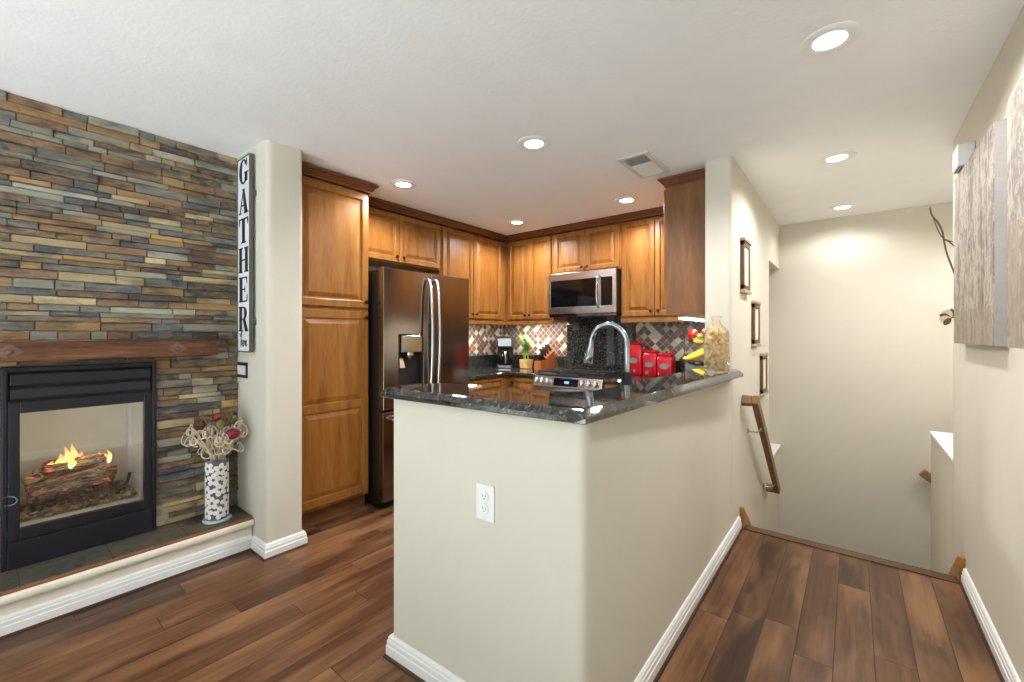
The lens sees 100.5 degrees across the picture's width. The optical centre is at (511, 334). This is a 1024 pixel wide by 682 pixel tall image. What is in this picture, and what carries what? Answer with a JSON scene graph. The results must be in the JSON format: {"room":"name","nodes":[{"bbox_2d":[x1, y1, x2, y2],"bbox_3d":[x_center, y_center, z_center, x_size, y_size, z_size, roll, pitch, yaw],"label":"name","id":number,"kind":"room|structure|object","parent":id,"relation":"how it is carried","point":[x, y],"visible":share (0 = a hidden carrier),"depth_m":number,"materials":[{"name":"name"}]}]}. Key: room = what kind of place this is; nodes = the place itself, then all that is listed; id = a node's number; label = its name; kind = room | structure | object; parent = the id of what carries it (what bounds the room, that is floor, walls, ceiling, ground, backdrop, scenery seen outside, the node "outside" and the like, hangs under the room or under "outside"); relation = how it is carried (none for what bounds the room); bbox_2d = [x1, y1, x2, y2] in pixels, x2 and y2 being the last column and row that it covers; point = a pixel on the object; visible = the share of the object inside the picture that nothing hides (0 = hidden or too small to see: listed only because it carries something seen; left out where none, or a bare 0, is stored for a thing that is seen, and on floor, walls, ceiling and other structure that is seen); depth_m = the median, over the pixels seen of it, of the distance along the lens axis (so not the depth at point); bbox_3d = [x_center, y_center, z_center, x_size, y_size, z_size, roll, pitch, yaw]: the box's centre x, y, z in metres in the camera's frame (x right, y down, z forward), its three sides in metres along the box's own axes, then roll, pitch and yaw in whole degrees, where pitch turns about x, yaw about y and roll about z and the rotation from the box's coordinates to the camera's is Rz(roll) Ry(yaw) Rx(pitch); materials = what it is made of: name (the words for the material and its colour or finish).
{"room":"open-plan kitchen","nodes":[
{"label":"open-plan kitchen","id":0,"kind":"room"},
{"bbox_2d":[0,89,237,568],"bbox_3d":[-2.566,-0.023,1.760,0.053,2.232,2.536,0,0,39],"label":"stone wall","id":1,"kind":"structure","parent":0,"point":[187,201],"depth_m":2.35,"materials":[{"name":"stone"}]},
{"bbox_2d":[0,340,217,362],"bbox_3d":[-2.162,0.077,2.106,0.142,0.099,1.185,0,0,39],"label":"mantel beam","id":2,"kind":"structure","parent":1,"relation":"attached to","point":[10,351],"depth_m":2.15,"materials":[{"name":"brown wood"}]},
{"bbox_2d":[236,140,301,543],"bbox_3d":[-1.673,0.080,2.807,0.800,2.440,0.208,0,0,39],"label":"wall column","id":3,"kind":"structure","parent":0,"point":[269,401],"depth_m":2.55,"materials":[{"name":"beige paint"}]},
{"bbox_2d":[237,362,247,377],"bbox_3d":[-1.705,0.221,2.690,0.148,0.098,0.014,0,0,39],"label":"picture frame","id":4,"kind":"object","parent":3,"relation":"attached to","point":[242,367],"visible":1,"depth_m":2.67,"materials":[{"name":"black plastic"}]},
{"bbox_2d":[237,153,255,352],"bbox_3d":[-1.628,-0.491,2.613,0.201,1.193,0.036,0,0,39],"label":"wall sign","id":5,"kind":"object","parent":3,"relation":"attached to","point":[245,192],"visible":1,"depth_m":2.59,"materials":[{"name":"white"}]},
{"bbox_2d":[250,529,308,561],"bbox_3d":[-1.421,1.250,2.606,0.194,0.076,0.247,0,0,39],"label":"baseboard","id":6,"kind":"structure","parent":3,"relation":"attached to","point":[264,550],"depth_m":2.53,"materials":[{"name":"white wood"}]},
{"bbox_2d":[368,266,494,354],"bbox_3d":[-1.028,0.080,4.333,0.100,2.440,2.980,0,0,39],"label":"wall","id":7,"kind":"structure","parent":0,"point":[370,268],"depth_m":3.93,"materials":[{"name":"beige paint"}]},
{"bbox_2d":[368,206,439,272],"bbox_3d":[-1.105,-0.853,3.867,0.352,0.445,0.966,0,0,39],"label":"upper cabinet","id":8,"kind":"object","parent":7,"relation":"attached to","point":[395,240],"visible":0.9,"depth_m":3.81,"materials":[{"name":"brown wood"}]},
{"bbox_2d":[426,225,505,321],"bbox_3d":[-0.482,-0.615,4.645,0.352,0.920,1.019,0,0,39],"label":"upper cabinet","id":9,"kind":"object","parent":7,"relation":"attached to","point":[481,260],"visible":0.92,"depth_m":4.57,"materials":[{"name":"brown wood"}]},
{"bbox_2d":[469,320,553,324],"bbox_3d":[-0.131,-0.135,4.371,0.667,0.040,1.032,0,0,39],"label":"rail","id":10,"kind":"object","parent":9,"relation":"attached to","point":[470,321],"visible":0.7,"depth_m":4.72,"materials":[{"name":"brown wood"}]},
{"bbox_2d":[368,196,663,241],"bbox_3d":[0.125,-1.107,3.562,2.008,0.060,1.908,0,0,39],"label":"crown molding","id":11,"kind":"structure","parent":9,"relation":"attached to","point":[372,201],"depth_m":4.14,"materials":[{"name":"brown wood"}]},
{"bbox_2d":[469,324,502,355],"bbox_3d":[-0.530,0.043,4.866,0.010,0.394,1.304,0,0,39],"label":"tiled wall","id":12,"kind":"structure","parent":7,"relation":"attached to","point":[482,338],"depth_m":5.09,"materials":[{"name":"tile"}]},
{"bbox_2d":[0,502,1000,681],"bbox_3d":[-0.100,1.425,-0.157,6.960,0.250,8.630,0,0,39],"label":"floor","id":13,"kind":"structure","parent":0,"point":[776,609],"depth_m":1.93,"materials":[{"name":"brown wood"}]},
{"bbox_2d":[0,505,253,616],"bbox_3d":[-2.688,1.198,1.406,0.296,0.203,3.236,0,0,39],"label":"raised hearth","id":14,"kind":"object","parent":13,"relation":"on","point":[28,586],"visible":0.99,"depth_m":2.13,"materials":[{"name":"beige paint"}]},
{"bbox_2d":[1,362,155,571],"bbox_3d":[-2.368,0.624,2.333,0.547,0.944,0.560,0,0,39],"label":"gas fireplace","id":15,"kind":"object","parent":14,"relation":"on","point":[54,410],"visible":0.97,"depth_m":2.26,"materials":[{"name":"black metal"}]},
{"bbox_2d":[20,480,136,520],"bbox_3d":[-2.418,0.906,2.372,0.382,0.032,0.469,0,0,39],"label":"pebble bed","id":16,"kind":"object","parent":15,"relation":"in","point":[127,491],"visible":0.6,"depth_m":2.31,"materials":[{"name":"brown stone"}]},
{"bbox_2d":[21,450,131,512],"bbox_3d":[-2.398,0.746,2.354,0.234,0.312,0.416,0,0,39],"label":"log","id":17,"kind":"object","parent":16,"relation":"on","point":[73,471],"visible":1,"depth_m":2.29,"materials":[{"name":"wood"}]},
{"bbox_2d":[0,534,251,639],"bbox_3d":[-2.591,1.250,1.327,0.018,0.076,3.234,0,0,39],"label":"baseboard","id":18,"kind":"structure","parent":14,"relation":"attached to","point":[27,617],"depth_m":2.10,"materials":[{"name":"white wood"}]},
{"bbox_2d":[202,455,231,524],"bbox_3d":[-1.756,0.914,2.535,0.148,0.365,0.148,0,0,39],"label":"flower vase","id":19,"kind":"object","parent":14,"relation":"on","point":[216,471],"visible":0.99,"depth_m":2.49,"materials":[{"name":"white ceramic"}]},
{"bbox_2d":[181,403,247,460],"bbox_3d":[-1.740,0.725,2.519,0.297,0.643,0.306,0,0,39],"label":"bouquet","id":20,"kind":"object","parent":19,"relation":"in","point":[217,450],"visible":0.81,"depth_m":2.50,"materials":[{"name":"beige plant"}]},
{"bbox_2d":[302,162,378,526],"bbox_3d":[-1.458,0.086,3.185,0.653,2.428,0.626,0,0,39],"label":"pantry cabinet","id":21,"kind":"object","parent":13,"relation":"on","point":[334,217],"visible":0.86,"depth_m":2.99,"materials":[{"name":"brown wood"}]},
{"bbox_2d":[365,266,468,507],"bbox_3d":[-0.917,0.398,3.680,0.809,1.805,0.896,0,0,39],"label":"refrigerator","id":22,"kind":"object","parent":13,"relation":"on","point":[418,322],"visible":0.58,"depth_m":3.28,"materials":[{"name":"silver metal"}]},
{"bbox_2d":[469,376,508,387],"bbox_3d":[-0.477,0.864,4.404,0.662,0.873,0.730,0,0,39],"label":"base cabinet","id":23,"kind":"object","parent":13,"relation":"on","point":[503,381],"visible":0.05,"depth_m":4.30,"materials":[{"name":"brown wood"}]},
{"bbox_2d":[469,366,541,379],"bbox_3d":[-0.170,0.406,4.550,0.963,0.040,1.362,0,0,39],"label":"countertop","id":24,"kind":"structure","parent":23,"relation":"on","point":[484,372],"depth_m":4.42,"materials":[{"name":"stone"}]},
{"bbox_2d":[496,336,513,367],"bbox_3d":[-0.082,0.200,5.035,0.194,0.371,0.270,0,0,3],"label":"coffee maker","id":25,"kind":"object","parent":24,"relation":"on","point":[505,344],"visible":1,"depth_m":4.96,"materials":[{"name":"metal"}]},
{"bbox_2d":[517,335,535,368],"bbox_3d":[0.161,0.195,4.926,0.229,0.380,0.218,0,0,39],"label":"bamboo plant","id":26,"kind":"object","parent":24,"relation":"on","point":[525,363],"visible":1,"depth_m":4.89,"materials":[{"name":"green plant"}]},
{"bbox_2d":[533,344,557,369],"bbox_3d":[0.374,0.244,4.712,0.293,0.282,0.102,0,0,-39],"label":"knife block","id":27,"kind":"object","parent":24,"relation":"on","point":[547,360],"visible":0.98,"depth_m":4.67,"materials":[{"name":"brown wood"}]},
{"bbox_2d":[509,376,535,389],"bbox_3d":[0.045,0.864,4.819,0.958,0.873,0.670,0,0,39],"label":"base cabinet","id":28,"kind":"object","parent":13,"relation":"on","point":[519,382],"visible":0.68,"depth_m":4.39,"materials":[{"name":"brown wood"}]},
{"bbox_2d":[533,367,623,391],"bbox_3d":[0.696,0.825,4.256,0.752,0.949,0.695,0,0,39],"label":"gas range","id":29,"kind":"object","parent":13,"relation":"on","point":[563,379],"visible":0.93,"depth_m":4.07,"materials":[{"name":"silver metal"}]},
{"bbox_2d":[535,370,621,379],"bbox_3d":[0.720,0.392,4.285,0.752,0.016,0.620,0,0,39],"label":"cooktop","id":30,"kind":"object","parent":29,"relation":"in","point":[567,375],"depth_m":4.07,"materials":[{"name":"black metal"}]},
{"bbox_2d":[605,383,618,387],"bbox_3d":[0.707,0.864,2.883,0.971,0.873,2.865,0,0,39],"label":"base cabinet","id":31,"kind":"object","parent":13,"relation":"on","point":[607,385],"visible":0.02,"depth_m":3.78,"materials":[{"name":"brown wood"}]},
{"bbox_2d":[603,375,657,383],"bbox_3d":[0.708,0.406,2.885,0.975,0.040,2.865,0,0,39],"label":"countertop","id":32,"kind":"structure","parent":31,"relation":"on","point":[635,378],"depth_m":3.78,"materials":[{"name":"stone"}]},
{"bbox_2d":[583,322,631,384],"bbox_3d":[0.463,0.159,2.123,0.274,0.453,0.124,0,0,39],"label":"kitchen faucet","id":33,"kind":"object","parent":32,"relation":"on","point":[588,358],"visible":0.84,"depth_m":2.09,"materials":[{"name":"silver metal"}]},
{"bbox_2d":[629,340,645,375],"bbox_3d":[1.209,0.218,4.135,0.146,0.334,0.150,0,0,39],"label":"canister","id":34,"kind":"object","parent":32,"relation":"on","point":[637,348],"visible":0.78,"depth_m":4.07,"materials":[{"name":"red ceramic"}]},
{"bbox_2d":[643,348,659,375],"bbox_3d":[1.321,0.255,4.032,0.132,0.261,0.136,0,0,39],"label":"canister","id":35,"kind":"object","parent":32,"relation":"on","point":[649,356],"visible":0.95,"depth_m":3.98,"materials":[{"name":"red metal"}]},
{"bbox_2d":[657,351,675,376],"bbox_3d":[1.427,0.268,3.935,0.134,0.235,0.138,0,0,39],"label":"canister","id":36,"kind":"object","parent":32,"relation":"on","point":[666,362],"visible":0.91,"depth_m":3.89,"materials":[{"name":"red metal"}]},
{"bbox_2d":[684,321,703,370],"bbox_3d":[1.499,0.136,3.412,0.198,0.498,0.198,0,0,-14],"label":"fruit stand","id":37,"kind":"object","parent":32,"relation":"on","point":[694,341],"visible":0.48,"depth_m":3.38,"materials":[{"name":"metal"}]},
{"bbox_2d":[683,348,703,359],"bbox_3d":[1.460,0.153,3.380,0.181,0.100,0.117,0,0,39],"label":"banana bunch","id":38,"kind":"object","parent":37,"relation":"on","point":[700,352],"visible":0.78,"depth_m":3.35,"materials":[{"name":"yellow food"}]},
{"bbox_2d":[688,329,698,337],"bbox_3d":[1.449,-0.013,3.407,0.080,0.077,0.079,0,0,39],"label":"apple","id":39,"kind":"object","parent":37,"relation":"on","point":[693,333],"visible":0.95,"depth_m":3.38,"materials":[{"name":"red food"}]},
{"bbox_2d":[686,339,703,343],"bbox_3d":[1.499,0.053,3.412,0.190,0.036,0.190,0,0,39],"label":"bowl","id":40,"kind":"object","parent":37,"relation":"on","point":[695,341],"depth_m":3.36,"materials":[{"name":"metal"}]},
{"bbox_2d":[686,361,703,365],"bbox_3d":[1.499,0.228,3.412,0.200,0.036,0.200,0,0,39],"label":"bowl","id":41,"kind":"object","parent":37,"relation":"on","point":[696,363],"depth_m":3.36,"materials":[{"name":"metal"}]},
{"bbox_2d":[696,333,703,338],"bbox_3d":[1.482,0.010,3.359,0.052,0.050,0.051,0,0,39],"label":"lime","id":42,"kind":"object","parent":37,"relation":"in","point":[699,336],"visible":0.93,"depth_m":3.34,"materials":[{"name":"green food"}]},
{"bbox_2d":[0,0,1023,242],"bbox_3d":[0.188,-1.190,0.394,7.200,0.100,9.850,0,0,39],"label":"ceiling","id":43,"kind":"structure","parent":0,"point":[440,96],"depth_m":1.94,"materials":[{"name":"white paint"}]},
{"bbox_2d":[390,179,416,188],"bbox_3d":[-0.821,-1.135,3.215,0.196,0.010,0.196,0,0,39],"label":"recessed light","id":44,"kind":"object","parent":43,"relation":"in","point":[398,183],"visible":1,"depth_m":3.20,"materials":[{"name":"white"}]},
{"bbox_2d":[507,219,526,224],"bbox_3d":[0.051,-1.135,4.298,0.196,0.010,0.196,0,0,39],"label":"recessed light","id":45,"kind":"object","parent":43,"relation":"in","point":[516,221],"visible":1,"depth_m":4.28,"materials":[{"name":"white"}]},
{"bbox_2d":[517,135,549,150],"bbox_3d":[0.129,-1.135,2.530,0.196,0.010,0.196,0,0,39],"label":"recessed light","id":46,"kind":"object","parent":43,"relation":"in","point":[534,142],"visible":1,"depth_m":2.52,"materials":[{"name":"white"}]},
{"bbox_2d":[615,196,638,203],"bbox_3d":[0.968,-1.135,3.593,0.196,0.010,0.196,0,0,39],"label":"recessed light","id":47,"kind":"object","parent":43,"relation":"in","point":[627,199],"visible":1,"depth_m":3.58,"materials":[{"name":"white"}]},
{"bbox_2d":[617,151,669,178],"bbox_3d":[0.884,-1.132,2.853,0.205,0.014,0.410,0,0,39],"label":"ceiling vent","id":48,"kind":"object","parent":43,"relation":"in","point":[644,164],"visible":1,"depth_m":2.83,"materials":[{"name":"paint"}]},
{"bbox_2d":[799,21,862,56],"bbox_3d":[1.225,-1.135,1.642,0.196,0.010,0.196,0,0,39],"label":"recessed light","id":49,"kind":"object","parent":43,"relation":"in","point":[834,37],"visible":1,"depth_m":1.63,"materials":[{"name":"white"}]},
{"bbox_2d":[818,151,856,163],"bbox_3d":[2.087,-1.135,2.736,0.196,0.010,0.196,0,0,39],"label":"recessed light","id":50,"kind":"object","parent":43,"relation":"in","point":[838,157],"visible":1,"depth_m":2.72,"materials":[{"name":"white"}]},
{"bbox_2d":[828,204,855,210],"bbox_3d":[2.940,-1.135,3.795,0.196,0.010,0.196,0,0,39],"label":"recessed light","id":51,"kind":"object","parent":43,"relation":"in","point":[843,206],"visible":1,"depth_m":3.78,"materials":[{"name":"white"}]},
{"bbox_2d":[394,156,778,681],"bbox_3d":[1.149,1.080,3.080,0.855,4.440,4.154,0,0,39],"label":"wall","id":52,"kind":"structure","parent":0,"point":[601,532],"depth_m":1.53,"materials":[{"name":"beige paint"}]},
{"bbox_2d":[476,482,494,522],"bbox_3d":[-0.091,0.565,1.434,0.077,0.121,0.010,0,0,36],"label":"wall outlet","id":53,"kind":"object","parent":52,"relation":"attached to","point":[485,494],"visible":1,"depth_m":1.43,"materials":[{"name":"white plastic"}]},
{"bbox_2d":[480,491,487,501],"bbox_3d":[-0.093,0.542,1.432,0.035,0.035,0.003,0,0,39],"label":"socket","id":54,"kind":"object","parent":53,"relation":"attached to","point":[483,494],"depth_m":1.43,"materials":[{"name":"white plastic"}]},
{"bbox_2d":[480,503,487,513],"bbox_3d":[-0.093,0.584,1.432,0.035,0.035,0.003,0,0,39],"label":"socket","id":55,"kind":"object","parent":53,"relation":"attached to","point":[483,506],"depth_m":1.43,"materials":[{"name":"white plastic"}]},
{"bbox_2d":[381,368,742,424],"bbox_3d":[0.459,0.231,2.178,0.979,0.038,1.962,0,0,39],"label":"countertop","id":56,"kind":"structure","parent":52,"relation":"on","point":[576,407],"depth_m":1.52,"materials":[{"name":"stone"}]},
{"bbox_2d":[704,316,729,372],"bbox_3d":[1.163,0.050,2.425,0.130,0.322,0.084,0,0,-1],"label":"bottle","id":57,"kind":"object","parent":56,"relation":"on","point":[727,359],"visible":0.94,"depth_m":2.43,"materials":[{"name":"clear glass"}]},
{"bbox_2d":[704,326,727,371],"bbox_3d":[1.163,0.077,2.425,0.128,0.261,0.079,0,0,0],"label":"cork","id":58,"kind":"object","parent":57,"relation":"in","point":[716,345],"visible":1,"depth_m":2.40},
{"bbox_2d":[383,516,742,681],"bbox_3d":[0.513,1.250,2.285,0.893,0.076,2.160,0,0,39],"label":"baseboard","id":59,"kind":"structure","parent":52,"relation":"attached to","point":[421,665],"depth_m":1.69,"materials":[{"name":"white wood"}]},
{"bbox_2d":[657,168,704,317],"bbox_3d":[1.425,-0.635,3.281,0.348,0.994,0.761,0,0,39],"label":"upper cabinet","id":60,"kind":"object","parent":52,"relation":"attached to","point":[684,194],"visible":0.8,"depth_m":3.02,"materials":[{"name":"brown wood"}]},
{"bbox_2d":[678,316,704,320],"bbox_3d":[1.395,-0.124,3.271,0.070,0.026,0.550,0,0,39],"label":"strip light","id":61,"kind":"object","parent":60,"relation":"attached to","point":[691,318],"visible":0.77,"depth_m":3.13,"materials":[{"name":"white plastic"}]},
{"bbox_2d":[740,237,751,294],"bbox_3d":[1.639,-0.477,2.982,0.030,0.373,0.251,0,0,39],"label":"picture frame","id":62,"kind":"object","parent":52,"relation":"attached to","point":[745,244],"visible":1,"depth_m":2.91,"materials":[{"name":"brown wood"}]},
{"bbox_2d":[740,506,751,527],"bbox_3d":[2.032,1.931,3.478,0.024,1.537,1.550,0,0,39],"label":"trim","id":63,"kind":"structure","parent":52,"relation":"attached to","point":[745,520],"depth_m":2.89,"materials":[{"name":"brown wood"}]},
{"bbox_2d":[751,301,760,346],"bbox_3d":[1.894,-0.085,3.300,0.030,0.348,0.256,0,0,39],"label":"picture frame","id":64,"kind":"object","parent":52,"relation":"attached to","point":[755,304],"visible":1,"depth_m":3.27,"materials":[{"name":"brown wood"}]},
{"bbox_2d":[741,395,780,493],"bbox_3d":[1.958,0.896,3.319,0.105,0.968,1.130,0,0,39],"label":"handrail","id":65,"kind":"object","parent":52,"relation":"attached to","point":[754,401],"visible":1,"depth_m":3.13,"materials":[{"name":"brown wood"}]},
{"bbox_2d":[760,352,768,396],"bbox_3d":[2.124,0.328,3.587,0.030,0.353,0.251,0,0,39],"label":"picture frame","id":66,"kind":"object","parent":52,"relation":"attached to","point":[763,356],"visible":1,"depth_m":3.56,"materials":[{"name":"brown wood"}]},
{"bbox_2d":[770,443,780,457],"bbox_3d":[2.501,1.147,4.217,0.195,0.025,0.680,0,0,39],"label":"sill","id":67,"kind":"structure","parent":52,"relation":"attached to","point":[775,447],"depth_m":4.30,"materials":[{"name":"white paint"}]},
{"bbox_2d":[744,525,958,583],"bbox_3d":[1.964,1.297,2.565,1.004,0.006,0.080,0,0,39],"label":"trim","id":68,"kind":"structure","parent":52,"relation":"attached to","point":[926,572],"depth_m":2.50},
{"bbox_2d":[769,202,952,569],"bbox_3d":[3.515,1.080,3.911,2.800,4.440,0.100,0,0,39],"label":"wall","id":69,"kind":"structure","parent":0,"point":[861,351],"depth_m":4.02,"materials":[{"name":"beige paint"}]},
{"bbox_2d":[919,469,930,482],"bbox_3d":[3.970,1.558,3.426,1.019,0.776,0.086,0,0,39],"label":"handrail","id":70,"kind":"object","parent":69,"relation":"attached to","point":[925,474],"visible":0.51,"depth_m":3.69,"materials":[{"name":"brown wood"}]},
{"bbox_2d":[931,436,952,573],"bbox_3d":[3.327,2.022,2.508,1.140,2.555,0.905,0,0,39],"label":"wall","id":71,"kind":"structure","parent":0,"point":[941,465],"depth_m":2.84,"materials":[{"name":"beige paint"}]},
{"bbox_2d":[929,431,952,460],"bbox_3d":[3.323,0.735,2.518,1.138,0.020,0.912,0,0,39],"label":"wall cap","id":72,"kind":"object","parent":71,"relation":"on","point":[944,440],"visible":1,"depth_m":2.93,"materials":[{"name":"white paint"}]},
{"bbox_2d":[953,5,1023,681],"bbox_3d":[1.251,1.080,0.715,0.140,4.440,4.480,0,0,39],"label":"wall","id":73,"kind":"structure","parent":0,"point":[988,381],"depth_m":1.80,"materials":[{"name":"beige paint"}]},
{"bbox_2d":[929,207,953,324],"bbox_3d":[2.429,-0.393,2.386,0.123,0.676,0.067,0,0,30],"label":"decoration","id":74,"kind":"object","parent":73,"relation":"attached to","point":[946,316],"visible":0.82,"depth_m":2.38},
{"bbox_2d":[948,555,964,581],"bbox_3d":[2.845,1.931,2.840,0.026,1.537,1.550,0,0,39],"label":"trim","id":75,"kind":"structure","parent":73,"relation":"attached to","point":[956,570],"depth_m":2.24,"materials":[{"name":"brown wood"}]},
{"bbox_2d":[952,141,974,173],"bbox_3d":[2.244,-0.879,2.117,0.060,0.112,0.140,0,0,39],"label":"door chime","id":76,"kind":"object","parent":73,"relation":"attached to","point":[962,152],"visible":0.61,"depth_m":2.08,"materials":[{"name":"white plastic"}]},
{"bbox_2d":[954,119,1006,345],"bbox_3d":[2.110,-0.388,1.934,0.040,0.861,0.807,0,0,39],"label":"print","id":77,"kind":"object","parent":73,"relation":"attached to","point":[980,188],"visible":0.93,"depth_m":1.77},
{"bbox_2d":[959,568,1020,681],"bbox_3d":[1.071,1.250,0.619,0.018,0.076,4.105,0,0,39],"label":"baseboard","id":78,"kind":"structure","parent":73,"relation":"attached to","point":[1005,665],"depth_m":1.78,"materials":[{"name":"white wood"}]},
{"bbox_2d":[1007,75,1023,348],"bbox_3d":[1.485,-0.388,1.153,0.040,0.861,0.815,0,0,39],"label":"print","id":79,"kind":"object","parent":73,"relation":"attached to","point":[1015,102],"visible":1,"depth_m":1.41},
{"bbox_3d":[0.965,0.080,4.582,2.699,2.440,0.100,0,0,39],"label":"wall","id":80,"kind":"structure","parent":0,"visible":0},
{"bbox_2d":[469,317,703,372],"bbox_3d":[0.506,0.093,4.010,2.693,0.586,1.364,0,0,39],"label":"backsplash","id":81,"kind":"structure","parent":80,"relation":"attached to","point":[608,353],"depth_m":4.56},
{"bbox_2d":[554,223,620,273],"bbox_3d":[0.820,-0.855,4.408,0.765,0.440,0.342,0,0,39],"label":"upper cabinet","id":82,"kind":"object","parent":80,"relation":"attached to","point":[595,248],"visible":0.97,"depth_m":4.27,"materials":[{"name":"brown wood"}]},
{"bbox_2d":[549,268,620,318],"bbox_3d":[0.777,-0.406,4.355,0.755,0.448,0.449,0,0,39],"label":"microwave","id":83,"kind":"object","parent":82,"relation":"attached to","point":[592,293],"visible":0.98,"depth_m":4.20,"materials":[{"name":"silver metal"}]},
{"bbox_2d":[549,312,620,318],"bbox_3d":[0.797,-0.198,4.380,0.747,0.032,0.365,0,0,39],"label":"hood","id":84,"kind":"object","parent":83,"relation":"attached to","point":[567,315],"depth_m":4.26,"materials":[{"name":"black metal"}]},
{"bbox_2d":[503,321,704,360],"bbox_3d":[0.929,0.043,4.540,2.696,0.394,0.010,0,0,39],"label":"tiled wall","id":85,"kind":"structure","parent":80,"relation":"attached to","point":[661,336],"depth_m":4.24,"materials":[{"name":"tile"}]},
{"bbox_2d":[506,235,566,321],"bbox_3d":[0.264,-0.615,4.853,0.653,0.920,0.342,0,0,39],"label":"upper cabinet","id":86,"kind":"object","parent":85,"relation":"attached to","point":[529,262],"visible":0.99,"depth_m":4.73,"materials":[{"name":"brown wood"}]},
{"bbox_2d":[573,322,578,329],"bbox_3d":[0.706,-0.098,4.698,0.080,0.085,0.006,0,0,39],"label":"outlet cover","id":87,"kind":"object","parent":85,"relation":"attached to","point":[575,324],"visible":1,"depth_m":4.70,"materials":[{"name":"black plastic"}]},
{"bbox_2d":[621,215,693,322],"bbox_3d":[1.380,-0.595,3.960,0.663,0.960,0.342,0,0,39],"label":"upper cabinet","id":88,"kind":"object","parent":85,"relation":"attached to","point":[642,240],"depth_m":3.92,"materials":[{"name":"brown wood"}]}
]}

